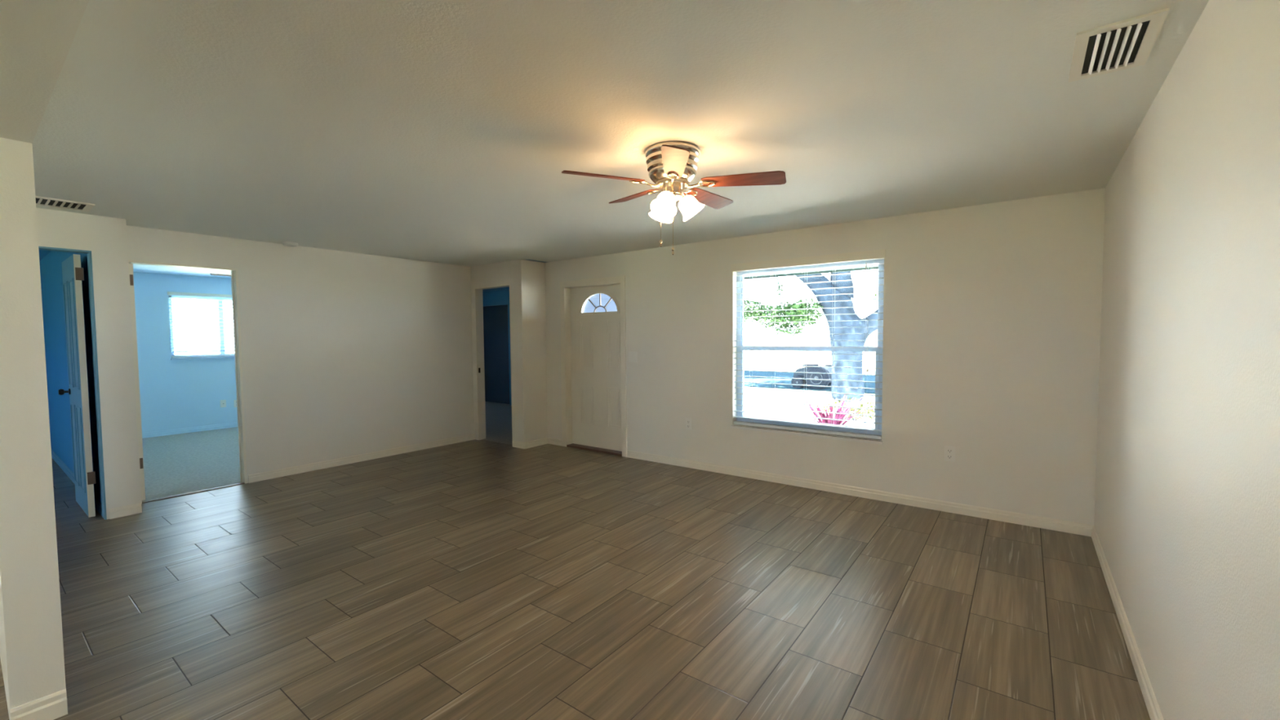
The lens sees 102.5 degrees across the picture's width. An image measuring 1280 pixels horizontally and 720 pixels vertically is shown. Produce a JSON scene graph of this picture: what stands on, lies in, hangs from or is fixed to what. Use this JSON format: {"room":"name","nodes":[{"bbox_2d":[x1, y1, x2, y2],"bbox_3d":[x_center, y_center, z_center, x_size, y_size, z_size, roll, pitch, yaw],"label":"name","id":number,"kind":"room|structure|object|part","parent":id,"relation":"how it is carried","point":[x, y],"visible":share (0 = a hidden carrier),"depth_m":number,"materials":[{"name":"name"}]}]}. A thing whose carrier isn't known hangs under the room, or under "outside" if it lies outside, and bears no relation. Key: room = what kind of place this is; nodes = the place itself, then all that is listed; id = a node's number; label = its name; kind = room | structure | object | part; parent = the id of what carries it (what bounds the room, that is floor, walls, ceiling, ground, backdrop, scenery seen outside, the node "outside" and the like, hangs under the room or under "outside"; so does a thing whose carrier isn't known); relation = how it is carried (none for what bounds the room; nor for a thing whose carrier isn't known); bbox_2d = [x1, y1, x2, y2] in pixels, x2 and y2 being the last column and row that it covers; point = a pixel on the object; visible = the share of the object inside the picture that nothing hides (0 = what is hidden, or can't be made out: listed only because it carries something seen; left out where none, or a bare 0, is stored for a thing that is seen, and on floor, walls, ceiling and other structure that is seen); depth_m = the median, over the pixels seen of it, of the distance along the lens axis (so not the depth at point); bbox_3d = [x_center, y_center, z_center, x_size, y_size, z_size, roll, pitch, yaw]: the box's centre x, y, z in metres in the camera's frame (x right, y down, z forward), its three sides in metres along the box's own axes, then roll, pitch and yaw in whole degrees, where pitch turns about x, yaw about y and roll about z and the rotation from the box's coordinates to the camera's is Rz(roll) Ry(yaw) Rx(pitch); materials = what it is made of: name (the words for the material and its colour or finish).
{"room":"empty living room","nodes":[
{"label":"empty living room","id":0,"kind":"room"},
{"bbox_2d":[0,137,66,719],"bbox_3d":[-3.202,0.134,2.579,2.290,2.440,0.138,2,3,37],"label":"wall pier","id":1,"kind":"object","parent":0,"point":[32,647],"visible":0.83,"depth_m":1.90,"materials":[{"name":"white paint"}]},
{"bbox_2d":[9,688,67,719],"bbox_3d":[-2.270,1.330,1.943,0.016,0.095,0.138,2,3,37],"label":"baseboard","id":2,"kind":"object","parent":1,"relation":"attached to","point":[53,706],"visible":1,"depth_m":1.95,"materials":[{"name":"white paint"}]},
{"bbox_2d":[0,0,88,143],"bbox_3d":[-0.941,-0.893,0.830,3.380,0.261,0.138,2,3,37],"label":"ceiling","id":3,"kind":"structure","parent":0,"point":[37,37],"depth_m":1.31,"materials":[{"name":"white paint"}]},
{"bbox_2d":[39,250,101,502],"bbox_3d":[-7.503,0.111,3.817,4.500,2.440,4.300,2,3,37],"label":"wall","id":4,"kind":"structure","parent":0,"point":[51,266],"depth_m":5.55,"materials":[{"name":"blue paint"}]},
{"bbox_2d":[51,448,102,515],"bbox_3d":[-6.128,1.201,5.509,4.240,0.083,0.014,2,3,37],"label":"baseboard","id":5,"kind":"structure","parent":4,"relation":"attached to","point":[65,468],"depth_m":5.48,"materials":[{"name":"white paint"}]},
{"bbox_2d":[35,207,141,519],"bbox_3d":[-5.725,0.153,2.605,0.440,2.440,4.490,2,3,37],"label":"wall","id":6,"kind":"structure","parent":0,"point":[106,238],"depth_m":4.17,"materials":[{"name":"white paint"}]},
{"bbox_2d":[38,246,106,519],"bbox_3d":[-4.921,0.222,4.047,0.882,2.156,0.815,2,3,37],"label":"door","id":7,"kind":"structure","parent":6,"relation":"in","point":[73,275],"depth_m":4.17,"materials":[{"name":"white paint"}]},
{"bbox_3d":[-5.053,0.280,4.510,0.056,0.056,0.070,2,3,37],"label":"knob","id":8,"kind":"part","parent":7,"relation":"part of","materials":[{"name":"grey metal"}]},
{"bbox_3d":[-4.926,-0.218,4.428,0.240,0.900,0.006,2,3,37],"label":"panel","id":9,"kind":"part","parent":7,"relation":"part of","materials":[{"name":"blue paint"}]},
{"bbox_3d":[-4.654,-0.211,4.224,0.240,0.900,0.006,2,3,37],"label":"panel","id":10,"kind":"part","parent":7,"relation":"part of","materials":[{"name":"blue paint"}]},
{"bbox_3d":[-4.918,0.731,4.472,0.240,0.700,0.006,2,3,37],"label":"panel","id":11,"kind":"part","parent":7,"relation":"part of","materials":[{"name":"blue paint"}]},
{"bbox_3d":[-4.646,0.738,4.269,0.240,0.700,0.006,2,3,37],"label":"panel","id":12,"kind":"part","parent":7,"relation":"part of","materials":[{"name":"blue paint"}]},
{"bbox_2d":[109,502,142,519],"bbox_3d":[-4.245,1.245,4.243,0.014,0.083,0.190,2,3,37],"label":"baseboard","id":13,"kind":"structure","parent":6,"relation":"attached to","point":[135,508],"depth_m":4.24,"materials":[{"name":"white paint"}]},
{"bbox_2d":[133,271,237,432],"bbox_3d":[-5.757,-0.179,9.767,0.155,2.440,7.070,2,3,37],"label":"wall","id":14,"kind":"structure","parent":0,"point":[174,394],"depth_m":7.82,"materials":[{"name":"blue paint"}]},
{"bbox_2d":[142,422,237,438],"bbox_3d":[-6.733,1.074,8.366,0.014,0.083,3.555,2,3,37],"label":"baseboard","id":15,"kind":"structure","parent":14,"relation":"attached to","point":[171,432],"depth_m":7.98,"materials":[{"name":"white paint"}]},
{"bbox_2d":[168,295,235,359],"bbox_3d":[-6.537,-0.538,8.675,0.180,0.990,2.140,2,3,37],"label":"window","id":16,"kind":"structure","parent":14,"relation":"in","point":[223,353],"depth_m":8.21,"materials":[{"name":"white plastic"}]},
{"bbox_2d":[167,291,234,358],"bbox_3d":[-6.507,-0.575,8.651,0.076,1.004,2.148,2,3,37],"label":"window blind","id":17,"kind":"object","parent":16,"relation":"attached to","point":[169,293],"visible":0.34,"depth_m":8.10,"materials":[{"name":"white paint"}]},
{"bbox_3d":[-6.512,-0.088,8.680,0.050,0.028,2.108,2,3,37],"label":"rail","id":18,"kind":"part","parent":17,"relation":"part of","materials":[{"name":"white plastic"}]},
{"bbox_3d":[-6.509,-0.055,8.679,0.120,0.025,2.140,2,3,37],"label":"sill","id":19,"kind":"part","parent":16,"relation":"part of","materials":[{"name":"blue plastic"}]},
{"bbox_2d":[220,400,226,407],"bbox_3d":[-6.751,0.707,8.326,0.018,0.120,0.075,2,3,37],"label":"cable plate","id":20,"kind":"object","parent":14,"relation":"attached to","point":[223,402],"visible":1,"depth_m":8.33,"materials":[{"name":"white plastic"}]},
{"bbox_2d":[126,225,474,483],"bbox_3d":[-3.460,-0.018,5.893,0.120,2.440,3.495,2,3,37],"label":"wall","id":21,"kind":"structure","parent":0,"point":[344,353],"depth_m":5.84,"materials":[{"name":"white paint"}]},
{"bbox_2d":[128,259,247,503],"bbox_3d":[-4.511,0.177,5.043,0.784,2.146,0.784,2,3,37],"label":"door frame","id":22,"kind":"structure","parent":21,"relation":"in","point":[234,275],"depth_m":5.01,"materials":[{"name":"white paint"}]},
{"bbox_2d":[248,433,475,483],"bbox_3d":[-3.147,1.143,6.241,0.014,0.083,2.661,2,3,37],"label":"baseboard","id":23,"kind":"structure","parent":21,"relation":"attached to","point":[271,474],"depth_m":5.97,"materials":[{"name":"white paint"}]},
{"bbox_2d":[470,260,518,441],"bbox_3d":[-1.997,-0.084,7.053,1.070,2.440,0.120,2,3,37],"label":"wall","id":24,"kind":"structure","parent":0,"point":[499,273],"depth_m":6.83,"materials":[{"name":"white paint"}]},
{"bbox_2d":[474,284,513,440],"bbox_3d":[-1.955,0.070,7.027,0.757,2.136,0.124,2,3,37],"label":"door frame","id":25,"kind":"structure","parent":24,"relation":"in","point":[478,291],"depth_m":7.23,"materials":[{"name":"white paint"}]},
{"bbox_2d":[512,440,524,448],"bbox_3d":[-1.593,1.108,6.729,0.225,0.083,0.014,2,3,37],"label":"baseboard","id":26,"kind":"structure","parent":24,"relation":"attached to","point":[515,443],"depth_m":6.72,"materials":[{"name":"white paint"}]},
{"bbox_2d":[483,304,509,404],"bbox_3d":[-1.765,-0.256,10.717,5.095,2.440,0.760,2,3,37],"label":"wall","id":27,"kind":"structure","parent":0,"point":[495,330],"depth_m":11.29,"materials":[{"name":"blue paint"}]},
{"bbox_2d":[482,289,511,405],"bbox_3d":[-2.047,-0.236,10.341,5.095,2.440,0.100,2,3,37],"label":"wall","id":28,"kind":"structure","parent":0,"point":[494,298],"depth_m":10.87,"materials":[{"name":"blue paint"}]},
{"bbox_2d":[515,259,547,442],"bbox_3d":[-0.503,-0.142,8.054,0.120,2.440,3.515,2,3,37],"label":"wall","id":29,"kind":"structure","parent":0,"point":[530,276],"depth_m":6.73,"materials":[{"name":"white paint"}]},
{"bbox_2d":[524,437,547,448],"bbox_3d":[-1.371,1.102,6.827,0.014,0.083,0.409,2,3,37],"label":"baseboard","id":30,"kind":"structure","parent":29,"relation":"attached to","point":[543,441],"depth_m":6.81,"materials":[{"name":"white paint"}]},
{"bbox_2d":[0,401,1150,719],"bbox_3d":[-2.765,1.320,4.832,11.040,0.154,11.500,2,3,37],"label":"floor","id":31,"kind":"structure","parent":0,"point":[472,580],"depth_m":2.83,"materials":[{"name":"tile"}]},
{"bbox_2d":[31,0,1208,292],"bbox_3d":[-2.787,-1.265,4.712,11.040,0.150,11.500,2,3,37],"label":"ceiling","id":32,"kind":"structure","parent":0,"point":[444,131],"depth_m":2.30,"materials":[{"name":"white paint"}]},
{"bbox_2d":[35,195,94,211],"bbox_3d":[-4.203,-1.125,3.692,0.320,0.012,0.360,2,3,37],"label":"ceiling vent","id":33,"kind":"object","parent":32,"relation":"in","point":[40,201],"visible":0.76,"depth_m":3.72,"materials":[{"name":"white metal"}]},
{"bbox_2d":[209,273,231,276],"bbox_3d":[-5.026,-1.105,6.878,1.138,0.335,1.127,2,3,37],"label":"ceiling fan","id":34,"kind":"object","parent":32,"relation":"hanging from","point":[215,274],"visible":0.02,"depth_m":6.52,"materials":[{"name":"silver metal"}]},
{"bbox_2d":[282,241,298,246],"bbox_3d":[-3.614,-1.191,5.311,0.140,0.039,0.140,2,3,37],"label":"smoke detector","id":35,"kind":"object","parent":32,"relation":"attached to","point":[284,243],"visible":1,"depth_m":5.27,"materials":[{"name":"white plastic"}]},
{"bbox_2d":[561,141,786,255],"bbox_3d":[0.202,-0.842,2.803,1.148,0.565,1.103,2,3,37],"label":"ceiling fan","id":36,"kind":"object","parent":32,"relation":"hanging from","point":[672,166],"visible":1,"depth_m":2.69,"materials":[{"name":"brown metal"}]},
{"bbox_3d":[-0.188,-0.955,2.664,0.425,0.043,0.125,-1,3,-15],"label":"blade","id":37,"kind":"part","parent":36,"relation":"part of","materials":[{"name":"brown wood"}]},
{"bbox_3d":[-0.037,-0.983,3.080,0.125,0.050,0.425,-2,3,-33],"label":"blade","id":38,"kind":"part","parent":36,"relation":"part of","materials":[{"name":"brown wood"}]},
{"bbox_3d":[0.123,-0.823,2.865,0.140,0.136,0.137,2,3,37],"label":"lamp shade","id":39,"kind":"part","parent":36,"relation":"part of","materials":[{"name":"white glass"}]},
{"bbox_3d":[0.130,-0.815,2.683,0.139,0.136,0.140,2,3,37],"label":"lamp shade","id":40,"kind":"part","parent":36,"relation":"part of","materials":[{"name":"white glass"}]},
{"bbox_3d":[0.137,-0.832,2.698,0.051,0.070,0.061,2,3,37],"label":"bulb","id":41,"kind":"part","parent":36,"relation":"part of","materials":[{"name":"white glass"}]},
{"bbox_3d":[0.174,-0.736,2.727,0.003,0.280,0.021,0,3,3],"label":"pull chain","id":42,"kind":"part","parent":36,"relation":"part of","materials":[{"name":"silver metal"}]},
{"bbox_3d":[0.159,-0.917,2.393,0.125,0.042,0.425,0,3,2],"label":"blade","id":43,"kind":"part","parent":36,"relation":"part of","materials":[{"name":"brown wood"}]},
{"bbox_3d":[0.284,-0.821,2.778,0.138,0.136,0.134,2,3,37],"label":"lamp shade","id":44,"kind":"part","parent":36,"relation":"part of","materials":[{"name":"white glass"}]},
{"bbox_3d":[0.412,-0.963,3.062,0.125,0.034,0.427,2,3,37],"label":"blade","id":45,"kind":"part","parent":36,"relation":"part of","materials":[{"name":"brown wood"}]},
{"bbox_3d":[0.528,-0.923,2.638,0.425,0.050,0.125,0,3,20],"label":"blade","id":46,"kind":"part","parent":36,"relation":"part of","materials":[{"name":"brown wood"}]},
{"bbox_2d":[1068,8,1168,82],"bbox_3d":[1.654,-1.084,1.799,0.217,0.012,0.400,2,3,37],"label":"ceiling vent","id":47,"kind":"object","parent":32,"relation":"in","point":[1128,43],"visible":1,"depth_m":1.77,"materials":[{"name":"white metal"}]},
{"bbox_2d":[545,187,1105,524],"bbox_3d":[1.016,-0.027,5.322,5.590,2.440,0.140,2,3,37],"label":"wall","id":48,"kind":"structure","parent":0,"point":[992,312],"depth_m":4.20,"materials":[{"name":"white paint"}]},
{"bbox_2d":[547,437,562,445],"bbox_3d":[-1.142,1.096,6.902,0.290,0.083,0.014,2,3,37],"label":"baseboard","id":49,"kind":"structure","parent":48,"relation":"attached to","point":[550,441],"depth_m":6.89,"materials":[{"name":"white paint"}]},
{"bbox_2d":[560,275,626,457],"bbox_3d":[-0.559,0.069,6.497,1.081,2.163,0.156,2,3,37],"label":"door","id":50,"kind":"structure","parent":48,"relation":"in","point":[593,344],"depth_m":6.54,"materials":[{"name":"white paint"}]},
{"bbox_3d":[-0.689,-0.196,6.610,0.230,0.625,0.006,2,3,37],"label":"panel","id":51,"kind":"part","parent":50,"relation":"part of","materials":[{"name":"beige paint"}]},
{"bbox_3d":[-0.683,0.591,6.646,0.230,0.510,0.006,2,3,37],"label":"panel","id":52,"kind":"part","parent":50,"relation":"part of","materials":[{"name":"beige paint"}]},
{"bbox_3d":[-0.512,-0.720,6.452,0.662,0.294,0.022,2,3,37],"label":"fanlight frame","id":53,"kind":"part","parent":50,"relation":"part of","materials":[{"name":"beige paint"}]},
{"bbox_2d":[583,293,617,312],"bbox_3d":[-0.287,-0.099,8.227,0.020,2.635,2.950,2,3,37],"label":"window","id":54,"kind":"structure","parent":50,"relation":"in","point":[588,307],"depth_m":7.78,"materials":[{"name":"clear glass"}]},
{"bbox_3d":[-0.325,-0.186,6.337,0.210,0.625,0.006,2,3,37],"label":"panel","id":55,"kind":"part","parent":50,"relation":"part of","materials":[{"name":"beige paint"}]},
{"bbox_3d":[-0.319,0.600,6.374,0.210,0.510,0.006,2,3,37],"label":"panel","id":56,"kind":"part","parent":50,"relation":"part of","materials":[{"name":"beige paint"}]},
{"bbox_2d":[685,417,691,430],"bbox_3d":[0.531,0.701,5.630,0.075,0.125,0.010,2,3,37],"label":"wall outlet","id":57,"kind":"object","parent":48,"relation":"attached to","point":[688,421],"visible":1,"depth_m":5.62,"materials":[{"name":"white plastic"}]},
{"bbox_2d":[730,258,884,444],"bbox_3d":[1.555,-0.089,4.895,1.446,1.605,0.170,2,3,37],"label":"window","id":58,"kind":"structure","parent":48,"relation":"in","point":[740,326],"depth_m":4.85,"materials":[{"name":"white plastic"}]},
{"bbox_3d":[1.545,0.698,4.910,1.446,0.031,0.115,2,3,37],"label":"sill","id":59,"kind":"part","parent":58,"relation":"part of","materials":[{"name":"white paint"}]},
{"bbox_2d":[730,248,885,439],"bbox_3d":[1.536,-0.141,4.868,1.450,1.639,0.088,2,3,37],"label":"window blind","id":60,"kind":"object","parent":58,"relation":"attached to","point":[875,254],"visible":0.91,"depth_m":4.77,"materials":[{"name":"white paint"}]},
{"bbox_3d":[1.122,-0.115,5.194,0.002,1.535,0.066,2,3,37],"label":"ladder cord","id":61,"kind":"part","parent":60,"relation":"part of","materials":[{"name":"white fabric"}]},
{"bbox_3d":[1.316,-0.110,5.049,0.002,1.535,0.066,2,3,37],"label":"ladder cord","id":62,"kind":"part","parent":60,"relation":"part of","materials":[{"name":"white fabric"}]},
{"bbox_3d":[1.566,-0.103,4.861,0.002,1.535,0.066,2,3,37],"label":"ladder cord","id":63,"kind":"part","parent":60,"relation":"part of","materials":[{"name":"white fabric"}]},
{"bbox_3d":[1.549,0.663,4.914,1.410,0.028,0.062,2,3,37],"label":"rail","id":64,"kind":"part","parent":60,"relation":"part of","materials":[{"name":"white plastic"}]},
{"bbox_3d":[1.771,-0.098,4.708,0.002,1.535,0.066,2,3,37],"label":"ladder cord","id":65,"kind":"part","parent":60,"relation":"part of","materials":[{"name":"white fabric"}]},
{"bbox_3d":[1.999,-0.091,4.538,0.002,1.535,0.066,2,3,37],"label":"ladder cord","id":66,"kind":"part","parent":60,"relation":"part of","materials":[{"name":"white fabric"}]},
{"bbox_3d":[1.987,-0.384,4.477,0.003,0.925,0.002,2,3,37],"label":"pull cord","id":67,"kind":"part","parent":60,"relation":"part of","materials":[{"name":"white plastic"}]},
{"bbox_3d":[1.579,0.272,4.940,1.332,0.718,0.030,2,3,37],"label":"sash","id":68,"kind":"part","parent":58,"relation":"part of","materials":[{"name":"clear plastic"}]},
{"bbox_3d":[1.582,-0.475,4.917,1.332,0.777,0.030,2,3,37],"label":"sash","id":69,"kind":"part","parent":58,"relation":"part of","materials":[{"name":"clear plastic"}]},
{"bbox_2d":[743,264,878,279],"bbox_3d":[2.357,-1.268,5.818,7.090,0.250,2.366,2,3,37],"label":"trim","id":70,"kind":"structure","parent":48,"relation":"attached to","point":[875,267],"depth_m":7.16,"materials":[{"name":"grey paint"}]},
{"bbox_2d":[755,265,874,276],"bbox_3d":[1.958,-1.175,6.122,7.762,0.008,2.270,2,3,37],"label":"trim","id":71,"kind":"structure","parent":48,"relation":"attached to","point":[873,265],"depth_m":6.99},
{"bbox_2d":[626,449,1093,537],"bbox_3d":[1.532,1.168,4.901,4.210,0.083,0.014,2,3,37],"label":"baseboard","id":72,"kind":"structure","parent":48,"relation":"attached to","point":[1063,526],"depth_m":4.43,"materials":[{"name":"white paint"}]},
{"bbox_2d":[944,445,955,462],"bbox_3d":[2.503,0.758,4.154,0.075,0.125,0.010,2,3,37],"label":"wall outlet","id":73,"kind":"object","parent":48,"relation":"attached to","point":[949,451],"visible":1,"depth_m":4.15,"materials":[{"name":"white plastic"}]},
{"bbox_2d":[1093,0,1279,719],"bbox_3d":[0.794,0.210,0.250,0.140,2.740,8.534,2,3,37],"label":"wall","id":74,"kind":"structure","parent":0,"point":[1187,519],"depth_m":1.53,"materials":[{"name":"white paint"}]},
{"bbox_2d":[1091,524,1164,719],"bbox_3d":[0.760,1.384,0.375,0.014,0.083,8.194,2,3,37],"label":"baseboard","id":75,"kind":"structure","parent":74,"relation":"attached to","point":[1153,707],"depth_m":2.33,"materials":[{"name":"white paint"}]},
{"label":"outside","id":76,"kind":"structure","parent":0,"visible":0},
{"bbox_2d":[743,350,875,395],"bbox_3d":[-3.988,1.614,3.075,110.000,0.150,120.000,2,3,37],"label":"ground","id":77,"kind":"structure","parent":76,"point":[800,355],"depth_m":32.42,"materials":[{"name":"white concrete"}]},
{"bbox_2d":[743,388,875,427],"bbox_3d":[4.786,1.190,8.943,21.000,0.010,9.266,2,3,37],"label":"driveway","id":78,"kind":"structure","parent":77,"relation":"on","point":[789,393],"depth_m":12.12,"materials":[{"name":"concrete"}]},
{"bbox_2d":[816,397,875,420],"bbox_3d":[4.065,0.944,9.764,1.454,0.450,0.716,2,3,37],"label":"shrub","id":79,"kind":"object","parent":78,"relation":"on","point":[862,405],"visible":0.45,"depth_m":9.68,"materials":[{"name":"green plant"}]},
{"bbox_3d":[4.010,1.016,9.770,0.614,0.306,0.277,2,3,37],"label":"stem","id":80,"kind":"part","parent":79,"relation":"part of","materials":[{"name":"plant"}]},
{"bbox_2d":[743,370,875,394],"bbox_3d":[3.096,0.640,20.855,100.000,0.030,6.600,2,3,37],"label":"street","id":81,"kind":"structure","parent":77,"relation":"on","point":[747,373],"depth_m":17.95,"materials":[{"name":"blue asphalt"}]},
{"bbox_2d":[791,364,831,389],"bbox_3d":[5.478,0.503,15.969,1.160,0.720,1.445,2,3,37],"label":"parked car","id":82,"kind":"object","parent":81,"relation":"on","point":[805,369],"visible":0.77,"depth_m":15.40,"materials":[{"name":"grey paint"}]},
{"bbox_3d":[5.354,0.176,16.135,0.350,0.080,0.600,2,3,37],"label":"seat","id":83,"kind":"part","parent":82,"relation":"part of","materials":[{"name":"black rubber"}]},
{"bbox_2d":[743,271,878,400],"bbox_3d":[5.512,-3.129,12.930,10.441,8.426,8.160,2,3,37],"label":"oak tree","id":84,"kind":"object","parent":77,"relation":"on","point":[855,333],"visible":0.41,"depth_m":12.65,"materials":[{"name":"green plant"}]},
{"bbox_2d":[791,394,871,425],"bbox_3d":[2.959,0.897,7.824,1.145,0.729,1.160,-1,3,-8],"label":"leaf plant","id":85,"kind":"object","parent":77,"relation":"on","point":[829,415],"visible":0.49,"depth_m":7.78,"materials":[{"name":"pink plant"}]}
]}

